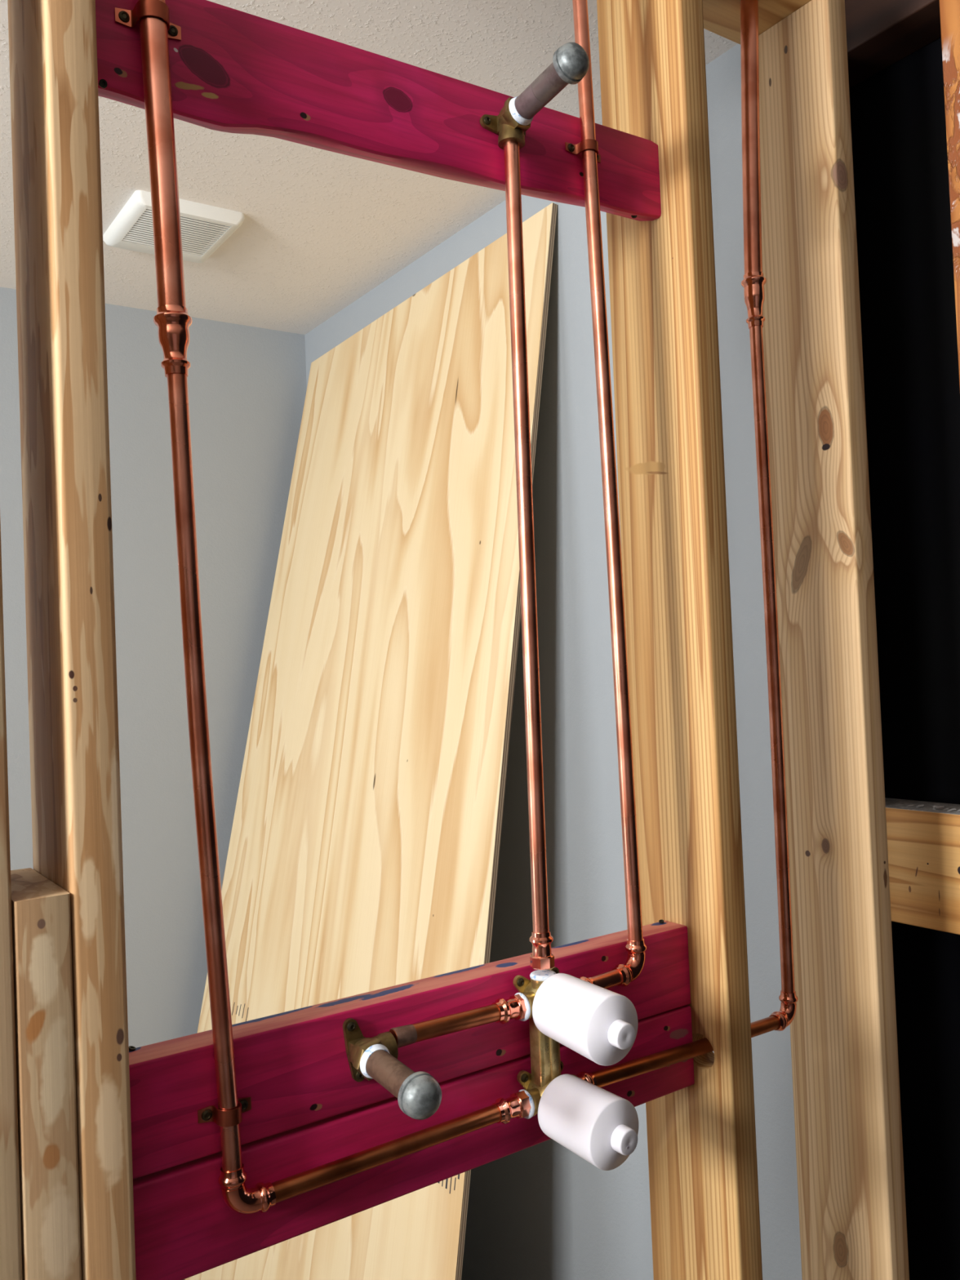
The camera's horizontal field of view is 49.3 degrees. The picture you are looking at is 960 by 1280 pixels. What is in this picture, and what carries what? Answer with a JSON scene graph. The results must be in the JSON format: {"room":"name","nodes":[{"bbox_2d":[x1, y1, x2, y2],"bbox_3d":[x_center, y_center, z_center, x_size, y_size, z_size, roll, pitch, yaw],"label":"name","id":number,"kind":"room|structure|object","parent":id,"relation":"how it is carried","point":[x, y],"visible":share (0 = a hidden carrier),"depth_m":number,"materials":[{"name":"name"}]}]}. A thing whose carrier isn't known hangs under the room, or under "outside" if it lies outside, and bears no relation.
{"room":"building under construction","nodes":[
{"label":"building under construction","id":0,"kind":"room"},
{"bbox_2d":[0,286,306,1048],"bbox_3d":[-1.728,0.358,2.224,3.197,2.440,0.100,-1,-2,-34],"label":"wall","id":1,"kind":"structure","parent":0,"point":[247,385],"depth_m":2.79,"materials":[{"name":"grey paint"}]},
{"bbox_2d":[0,0,737,334],"bbox_3d":[-0.161,-1.022,0.503,4.100,0.100,4.900,-1,-2,-34],"label":"ceiling","id":2,"kind":"structure","parent":0,"point":[320,230],"depth_m":2.10,"materials":[{"name":"white paint"}]},
{"bbox_2d":[102,190,244,262],"bbox_3d":[-0.670,-0.891,2.285,0.232,0.026,0.266,-1,-2,-34],"label":"ceiling vent","id":3,"kind":"object","parent":2,"relation":"in","point":[205,228],"visible":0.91,"depth_m":2.24,"materials":[{"name":"white plastic"}]},
{"bbox_2d":[844,0,941,88],"bbox_3d":[1.321,-0.979,0.480,0.090,0.106,3.000,-1,-2,-34],"label":"plate","id":4,"kind":"object","parent":2,"relation":"attached to","point":[880,33],"visible":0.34,"depth_m":1.52,"materials":[{"name":"brown wood"}]},
{"bbox_2d":[304,44,802,1279],"bbox_3d":[0.056,0.287,2.277,0.013,2.440,1.823,-1,-2,-34],"label":"wall","id":5,"kind":"structure","parent":0,"point":[542,1211],"depth_m":2.03,"materials":[{"name":"grey paint"}]},
{"bbox_2d":[702,0,740,44],"bbox_3d":[0.326,-0.835,1.375,0.115,0.038,0.066,-1,-2,-34],"label":"plate","id":6,"kind":"object","parent":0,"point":[722,18],"depth_m":1.37,"materials":[{"name":"brown wood"}]},
{"bbox_2d":[848,36,959,1279],"bbox_3d":[1.357,0.189,0.563,0.020,2.440,3.400,-1,-2,-34],"label":"wall","id":7,"kind":"structure","parent":0,"point":[900,155],"depth_m":1.57,"materials":[{"name":"black"}]},
{"bbox_3d":[-0.057,1.515,0.437,4.100,0.100,4.900,-1,-2,-34],"label":"floor","id":8,"kind":"structure","parent":0,"visible":0},
{"bbox_2d":[184,202,557,1279],"bbox_3d":[-0.328,0.344,2.362,0.524,2.362,1.115,-1,-2,-34],"label":"plywood sheet","id":9,"kind":"object","parent":8,"relation":"on","point":[363,852],"visible":0.67,"depth_m":2.29,"materials":[{"name":"beige wood"}]},
{"bbox_2d":[939,0,959,384],"bbox_3d":[0.719,0.290,1.405,0.090,2.334,0.037,-1,-2,-34],"label":"stud","id":10,"kind":"object","parent":8,"relation":"on","point":[949,10],"visible":1,"depth_m":1.41,"materials":[{"name":"brown wood"}]},
{"bbox_2d":[884,797,959,934],"bbox_3d":[0.619,0.324,1.552,0.088,0.165,0.324,-1,-2,-34],"label":"wood blocking","id":11,"kind":"object","parent":10,"relation":"attached to","point":[923,843],"visible":0.39,"depth_m":1.47,"materials":[{"name":"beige wood"}]},
{"bbox_2d":[906,804,959,811],"bbox_3d":[0.648,0.236,1.472,0.025,0.007,0.102,-1,-2,-34],"label":"crumbs","id":12,"kind":"object","parent":11,"relation":"on","point":[935,807],"visible":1,"depth_m":1.47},
{"bbox_3d":[-0.651,1.474,0.544,2.842,0.038,0.140,-1,-2,-34],"label":"plate","id":13,"kind":"object","parent":8,"relation":"on","visible":0},
{"bbox_2d":[0,519,22,1279],"bbox_3d":[-0.382,0.324,0.788,0.038,2.249,0.140,-1,-2,-34],"label":"stud","id":14,"kind":"object","parent":13,"relation":"on","point":[11,1251],"visible":1,"depth_m":0.74,"materials":[{"name":"brown wood"}]},
{"bbox_2d":[10,867,81,1279],"bbox_3d":[-0.330,0.818,0.798,0.038,1.258,0.140,-1,-2,-34],"label":"stud","id":15,"kind":"object","parent":13,"relation":"on","point":[47,1135],"visible":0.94,"depth_m":0.75,"materials":[{"name":"brown wood"}]},
{"bbox_2d":[7,0,136,1279],"bbox_3d":[-0.317,0.322,0.833,0.038,2.249,0.140,-1,-2,-34],"label":"stud","id":16,"kind":"object","parent":13,"relation":"on","point":[69,585],"visible":0.94,"depth_m":0.79,"materials":[{"name":"brown wood"}]},
{"bbox_2d":[95,0,661,221],"bbox_3d":[-0.069,-0.509,1.042,0.639,0.114,0.038,-1,-2,-34],"label":"board","id":17,"kind":"object","parent":16,"relation":"attached to","point":[232,70],"visible":0.93,"depth_m":0.99,"materials":[{"name":"red wood"}]},
{"bbox_2d":[98,79,107,88],"bbox_3d":[-0.310,-0.454,0.857,0.007,0.009,0.014,-1,-2,-34],"label":"screw","id":18,"kind":"object","parent":17,"relation":"attached to","point":[103,83],"visible":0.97,"depth_m":0.85,"materials":[{"name":"black metal"}]},
{"bbox_2d":[114,0,181,40],"bbox_3d":[-0.271,-0.517,0.868,0.055,0.015,0.027,-1,-2,-34],"label":"strap","id":19,"kind":"object","parent":17,"relation":"attached to","point":[157,8],"visible":0.98,"depth_m":0.86,"materials":[{"name":"orange metal"}]},
{"bbox_2d":[480,97,531,150],"bbox_3d":[0.032,-0.526,1.066,0.055,0.043,0.034,-1,-2,-34],"label":"drop ear elbow","id":20,"kind":"object","parent":17,"relation":"attached to","point":[504,125],"visible":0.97,"depth_m":1.06,"materials":[{"name":"gold metal"}]},
{"bbox_2d":[508,42,589,125],"bbox_3d":[0.067,-0.540,1.018,0.035,0.042,0.097,-1,-2,-34],"label":"pipe","id":21,"kind":"object","parent":20,"relation":"attached to","point":[570,64],"visible":1,"depth_m":1.00,"materials":[{"name":"metal"}]},
{"bbox_2d":[564,138,600,162],"bbox_3d":[0.117,-0.531,1.132,0.049,0.012,0.022,-1,-2,-34],"label":"strap","id":22,"kind":"object","parent":17,"relation":"attached to","point":[588,144],"visible":0.73,"depth_m":1.13,"materials":[{"name":"orange metal"}]},
{"bbox_2d":[572,0,647,989],"bbox_3d":[0.108,-0.225,1.098,0.114,1.177,0.027,-1,-2,-41],"label":"copper pipe","id":23,"kind":"object","parent":17,"relation":"attached to","point":[622,975],"visible":0.86,"depth_m":1.12,"materials":[{"name":"brown metal"}]},
{"bbox_2d":[128,920,690,1179],"bbox_3d":[-0.030,0.373,1.015,0.640,0.094,0.038,-1,-2,-36],"label":"board","id":24,"kind":"object","parent":16,"relation":"attached to","point":[293,1066],"visible":0.77,"depth_m":0.92,"materials":[{"name":"red wood"}]},
{"bbox_2d":[128,1045,135,1051],"bbox_3d":[-0.283,0.336,0.848,0.008,0.014,0.007,-1,-2,-34],"label":"screw","id":25,"kind":"object","parent":24,"relation":"attached to","point":[131,1048],"visible":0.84,"depth_m":0.85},
{"bbox_2d":[197,1097,251,1126],"bbox_3d":[-0.204,0.384,0.850,0.045,0.013,0.021,-1,-2,-34],"label":"strap","id":26,"kind":"object","parent":24,"relation":"attached to","point":[232,1117],"visible":1,"depth_m":0.84,"materials":[{"name":"orange metal"}]},
{"bbox_2d":[342,1017,398,1081],"bbox_3d":[-0.097,0.363,0.918,0.042,0.056,0.037,-1,-2,-34],"label":"drop ear elbow","id":27,"kind":"object","parent":24,"relation":"attached to","point":[356,1044],"visible":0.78,"depth_m":0.92,"materials":[{"name":"gold metal"}]},
{"bbox_2d":[360,1044,441,1119],"bbox_3d":[-0.066,0.365,0.865,0.035,0.038,0.094,-1,-2,-34],"label":"pipe","id":28,"kind":"object","parent":27,"relation":"attached to","point":[418,1094],"visible":1,"depth_m":0.84,"materials":[{"name":"brown metal"}]},
{"bbox_2d":[513,966,577,1119],"bbox_3d":[0.065,0.398,1.033,0.065,0.139,0.032,-1,-2,-34],"label":"shower valve","id":29,"kind":"object","parent":24,"relation":"attached to","point":[546,1065],"visible":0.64,"depth_m":1.02,"materials":[{"name":"gold metal"}]},
{"bbox_2d":[137,0,531,1214],"bbox_3d":[-0.123,-0.168,0.934,0.340,1.273,0.037,-1,-2,-31],"label":"copper pipe","id":30,"kind":"object","parent":29,"relation":"attached to","point":[172,320],"visible":1,"depth_m":0.85,"materials":[{"name":"brown metal"}]},
{"bbox_2d":[389,994,526,1048],"bbox_3d":[-0.018,0.356,0.976,0.148,0.024,0.024,-1,-2,-34],"label":"copper pipe","id":31,"kind":"object","parent":29,"relation":"attached to","point":[501,1011],"visible":0.98,"depth_m":0.97,"materials":[{"name":"brown metal"}]},
{"bbox_2d":[503,140,554,969],"bbox_3d":[0.047,-0.096,1.047,0.023,0.836,0.034,-3,-2,29],"label":"copper pipe","id":32,"kind":"object","parent":29,"relation":"attached to","point":[541,957],"visible":1,"depth_m":1.04,"materials":[{"name":"brown metal"}]},
{"bbox_2d":[532,973,638,1066],"bbox_3d":[0.103,0.357,0.983,0.064,0.066,0.103,-1,-2,-34],"label":"valve cover","id":33,"kind":"object","parent":29,"relation":"attached to","point":[598,1024],"visible":1,"depth_m":0.96,"materials":[{"name":"white plastic"}]},
{"bbox_2d":[537,1074,638,1170],"bbox_3d":[0.107,0.455,0.985,0.066,0.066,0.096,-1,-2,-34],"label":"valve cover","id":34,"kind":"object","parent":29,"relation":"attached to","point":[599,1126],"visible":1,"depth_m":0.96,"materials":[{"name":"white plastic"}]},
{"bbox_2d":[576,0,798,1087],"bbox_3d":[0.219,-0.167,1.194,0.418,1.295,0.031,-1,-2,-41],"label":"copper pipe","id":35,"kind":"object","parent":29,"relation":"attached to","point":[753,282],"visible":0.89,"depth_m":1.30,"materials":[{"name":"brown metal"}]},
{"bbox_2d":[133,1004,694,1279],"bbox_3d":[-0.026,0.465,1.013,0.640,0.090,0.038,-1,-2,-36],"label":"board","id":36,"kind":"object","parent":16,"relation":"attached to","point":[185,1228],"visible":0.45,"depth_m":0.92,"materials":[{"name":"red wood"}]},
{"bbox_2d":[758,0,811,35],"bbox_3d":[0.376,-0.838,1.363,0.059,0.038,0.085,-1,-2,-34],"label":"plate","id":37,"kind":"object","parent":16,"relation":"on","point":[771,12],"depth_m":1.36,"materials":[{"name":"brown wood"}]},
{"bbox_2d":[596,0,762,1279],"bbox_3d":[0.242,0.309,1.214,0.038,2.249,0.140,-1,-2,-34],"label":"stud","id":38,"kind":"object","parent":13,"relation":"on","point":[702,1147],"visible":0.84,"depth_m":1.19,"materials":[{"name":"brown wood"}]},
{"bbox_2d":[758,0,909,1279],"bbox_3d":[0.461,0.304,1.363,0.038,2.249,0.140,-1,-2,-34],"label":"stud","id":39,"kind":"object","parent":13,"relation":"on","point":[851,1175],"visible":0.84,"depth_m":1.34,"materials":[{"name":"brown wood"}]}
]}

